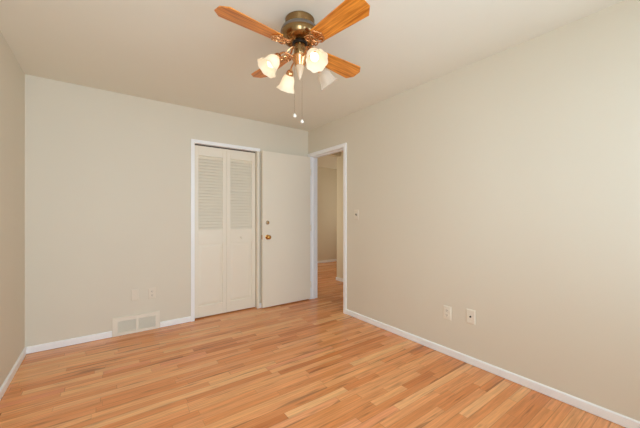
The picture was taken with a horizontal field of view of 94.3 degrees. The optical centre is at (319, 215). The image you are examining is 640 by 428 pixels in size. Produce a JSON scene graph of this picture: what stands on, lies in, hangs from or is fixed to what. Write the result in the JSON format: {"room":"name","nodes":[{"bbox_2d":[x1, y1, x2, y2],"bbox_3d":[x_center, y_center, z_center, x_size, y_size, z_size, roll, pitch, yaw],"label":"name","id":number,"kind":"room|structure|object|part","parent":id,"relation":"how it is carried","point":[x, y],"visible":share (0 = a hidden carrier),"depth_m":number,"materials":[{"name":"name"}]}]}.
{"room":"empty bedroom","nodes":[
{"label":"empty bedroom","id":0,"kind":"room"},
{"bbox_2d":[0,31,24,387],"bbox_3d":[-1.416,-0.013,0.901,0.115,2.440,4.314,0,0,-36],"label":"wall","id":1,"kind":"structure","parent":0,"point":[12,76],"depth_m":2.24,"materials":[{"name":"beige paint"}]},
{"bbox_2d":[0,347,25,399],"bbox_3d":[-1.365,1.175,0.939,0.012,0.059,4.085,0,0,-36],"label":"baseboard","id":2,"kind":"structure","parent":1,"relation":"attached to","point":[17,364],"depth_m":2.19,"materials":[{"name":"white wood"}]},
{"bbox_2d":[25,74,307,347],"bbox_3d":[-1.407,-0.013,3.506,2.967,2.440,0.115,0,0,-36],"label":"wall","id":3,"kind":"structure","parent":0,"point":[108,173],"depth_m":2.92,"materials":[{"name":"beige paint"}]},
{"bbox_2d":[131,289,138,300],"bbox_3d":[-1.908,0.818,3.064,0.072,0.116,0.010,0,0,-36],"label":"phone jack plate","id":4,"kind":"object","parent":3,"relation":"attached to","point":[134,292],"visible":1,"depth_m":3.06,"materials":[{"name":"beige plastic"}]},
{"bbox_2d":[112,311,159,336],"bbox_3d":[-1.893,1.115,3.070,0.416,0.181,0.016,0,0,-36],"label":"air vent","id":5,"kind":"object","parent":3,"relation":"in","point":[125,325],"visible":1,"depth_m":3.06,"materials":[{"name":"grey metal"}]},
{"bbox_2d":[118,319,135,332],"bbox_3d":[-1.966,1.119,3.021,0.156,0.116,0.011,0,0,-36],"label":"grille","id":6,"kind":"object","parent":5,"relation":"attached to","point":[124,325],"depth_m":3.02,"materials":[{"name":"grey metal"}]},
{"bbox_2d":[139,315,154,328],"bbox_3d":[-1.822,1.119,3.126,0.152,0.116,0.011,0,0,-36],"label":"grille","id":7,"kind":"object","parent":5,"relation":"attached to","point":[145,321],"depth_m":3.12,"materials":[{"name":"grey metal"}]},
{"bbox_2d":[26,303,261,353],"bbox_3d":[-1.364,1.175,3.458,2.955,0.059,0.012,0,0,-36],"label":"baseboard","id":8,"kind":"structure","parent":3,"relation":"attached to","point":[62,343],"depth_m":2.80,"materials":[{"name":"white wood"}]},
{"bbox_2d":[148,287,155,298],"bbox_3d":[-1.784,0.824,3.154,0.072,0.116,0.010,0,0,-36],"label":"outlet","id":9,"kind":"object","parent":3,"relation":"attached to","point":[151,291],"visible":1,"depth_m":3.15,"materials":[{"name":"beige plastic"}]},
{"bbox_2d":[195,144,254,317],"bbox_3d":[-1.154,0.180,3.667,0.760,2.030,0.060,0,0,-36],"label":"door","id":10,"kind":"structure","parent":3,"relation":"in","point":[224,177],"depth_m":3.65,"materials":[{"name":"beige paint"}]},
{"bbox_3d":[-1.315,0.700,3.566,0.283,0.725,0.017,0,0,-36],"label":"raised panel","id":11,"kind":"part","parent":10,"relation":"part of","materials":[{"name":"beige paint"}]},
{"bbox_3d":[-1.008,0.700,3.790,0.283,0.725,0.017,0,0,-36],"label":"raised panel","id":12,"kind":"part","parent":10,"relation":"part of","materials":[{"name":"beige paint"}]},
{"bbox_2d":[191,139,259,321],"bbox_3d":[-1.161,0.166,3.677,0.850,2.083,0.129,0,0,-36],"label":"door frame","id":13,"kind":"structure","parent":3,"relation":"attached to","point":[193,141],"depth_m":3.66,"materials":[{"name":"white wood"}]},
{"bbox_2d":[0,0,624,168],"bbox_3d":[0.782,-1.272,4.046,7.371,0.080,6.810,0,0,-36],"label":"ceiling","id":14,"kind":"structure","parent":0,"point":[177,52],"depth_m":2.14,"materials":[{"name":"beige paint"}]},
{"bbox_2d":[214,0,369,123],"bbox_3d":[-0.127,-0.911,1.872,0.804,0.642,0.804,0,0,4],"label":"ceiling fan","id":15,"kind":"object","parent":14,"relation":"hanging from","point":[299,32],"visible":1,"depth_m":1.76,"materials":[{"name":"brown wood"}]},
{"bbox_3d":[-0.384,-1.060,1.645,0.386,0.006,0.148,0,12,-41],"label":"blade","id":16,"kind":"part","parent":15,"relation":"part of","materials":[{"name":"brown wood"}]},
{"bbox_3d":[-0.308,-0.901,1.762,0.132,0.137,0.125,0,0,1],"label":"lamp shade","id":17,"kind":"part","parent":15,"relation":"part of","materials":[{"name":"white glass"}]},
{"bbox_3d":[-0.354,-1.060,2.129,0.148,0.006,0.386,-15,10,-40],"label":"blade","id":18,"kind":"part","parent":15,"relation":"part of","materials":[{"name":"brown wood"}]},
{"bbox_3d":[-0.225,-0.971,1.821,0.136,0.073,0.052,0,0,-36],"label":"lamp arm","id":19,"kind":"part","parent":15,"relation":"part of","materials":[{"name":"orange metal"}]},
{"bbox_3d":[-0.237,-0.901,2.054,0.125,0.137,0.132,0,0,1],"label":"lamp shade","id":20,"kind":"part","parent":15,"relation":"part of","materials":[{"name":"white glass"}]},
{"bbox_3d":[-0.178,-0.971,1.970,0.052,0.073,0.136,0,0,-36],"label":"lamp arm","id":21,"kind":"part","parent":15,"relation":"part of","materials":[{"name":"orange metal"}]},
{"bbox_3d":[-0.076,-0.971,1.774,0.052,0.073,0.136,0,0,-36],"label":"lamp arm","id":22,"kind":"part","parent":15,"relation":"part of","materials":[{"name":"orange metal"}]},
{"bbox_3d":[-0.035,-0.921,1.713,0.050,0.069,0.063,0,0,-36],"label":"bulb","id":23,"kind":"part","parent":15,"relation":"part of","materials":[{"name":"white glass"}]},
{"bbox_3d":[-0.016,-0.901,1.691,0.125,0.137,0.132,0,0,1],"label":"lamp shade","id":24,"kind":"part","parent":15,"relation":"part of","materials":[{"name":"white glass"}]},
{"bbox_3d":[0.100,-1.060,1.615,0.148,0.006,0.386,15,-10,-40],"label":"blade","id":25,"kind":"part","parent":15,"relation":"part of","materials":[{"name":"brown wood"}]},
{"bbox_3d":[0.130,-1.060,2.099,0.386,0.006,0.148,0,-12,-41],"label":"blade","id":26,"kind":"part","parent":15,"relation":"part of","materials":[{"name":"brown wood"}]},
{"bbox_2d":[0,261,625,427],"bbox_3d":[0.782,1.238,4.046,7.371,0.060,6.810,0,0,-36],"label":"floor","id":27,"kind":"structure","parent":0,"point":[308,363],"depth_m":2.16,"materials":[{"name":"brown wood"}]},
{"bbox_2d":[317,167,336,262],"bbox_3d":[0.062,-0.013,7.664,4.074,2.440,0.115,0,0,-36],"label":"wall","id":28,"kind":"structure","parent":0,"point":[326,177],"depth_m":7.67,"materials":[{"name":"beige paint"}]},
{"bbox_2d":[317,259,336,262],"bbox_3d":[0.059,1.175,7.583,3.974,0.059,0.012,0,0,-36],"label":"baseboard","id":29,"kind":"structure","parent":28,"relation":"attached to","point":[331,260],"depth_m":7.66,"materials":[{"name":"white wood"}]},
{"bbox_2d":[327,152,340,156],"bbox_3d":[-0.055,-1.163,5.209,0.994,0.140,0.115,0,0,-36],"label":"ceiling","id":30,"kind":"structure","parent":0,"point":[338,154],"depth_m":5.41,"materials":[{"name":"beige paint"}]},
{"bbox_2d":[337,151,342,277],"bbox_3d":[1.272,-0.013,4.329,0.115,2.440,3.100,0,0,-36],"label":"wall","id":31,"kind":"structure","parent":0,"point":[339,159],"depth_m":5.46,"materials":[{"name":"beige paint"}]},
{"bbox_2d":[308,0,639,420],"bbox_3d":[1.075,-0.013,2.716,0.115,2.440,4.314,0,0,-36],"label":"wall","id":32,"kind":"structure","parent":0,"point":[503,186],"depth_m":2.13,"materials":[{"name":"beige paint"}]},
{"bbox_2d":[261,151,310,307],"bbox_3d":[-0.428,0.176,4.042,0.757,2.034,0.100,0,0,-36],"label":"door","id":33,"kind":"structure","parent":32,"relation":"in","point":[285,178],"depth_m":4.03,"materials":[{"name":"beige paint"}]},
{"bbox_2d":[308,143,346,313],"bbox_3d":[0.126,0.156,4.020,0.147,2.103,0.846,0,0,-36],"label":"door frame","id":34,"kind":"structure","parent":32,"relation":"attached to","point":[313,156],"depth_m":4.29,"materials":[{"name":"white wood"}]},
{"bbox_2d":[354,210,358,219],"bbox_3d":[0.423,-0.011,3.494,0.023,0.116,0.072,0,0,-36],"label":"light switch","id":35,"kind":"object","parent":32,"relation":"attached to","point":[356,212],"visible":1,"depth_m":3.49,"materials":[{"name":"beige plastic"}]},
{"bbox_2d":[443,305,450,319],"bbox_3d":[1.102,0.842,2.573,0.010,0.116,0.072,0,0,-36],"label":"outlet","id":36,"kind":"object","parent":32,"relation":"attached to","point":[446,309],"visible":1,"depth_m":2.57,"materials":[{"name":"beige plastic"}]},
{"bbox_2d":[466,308,474,324],"bbox_3d":[1.219,0.820,2.406,0.018,0.116,0.072,0,0,-36],"label":"cable jack plate","id":37,"kind":"object","parent":32,"relation":"attached to","point":[470,314],"visible":1,"depth_m":2.41,"materials":[{"name":"beige plastic"}]},
{"bbox_2d":[346,309,639,427],"bbox_3d":[1.276,1.175,2.333,0.012,0.059,3.229,0,0,-36],"label":"baseboard","id":38,"kind":"structure","parent":32,"relation":"attached to","point":[609,415],"depth_m":2.13,"materials":[{"name":"white wood"}]}
]}

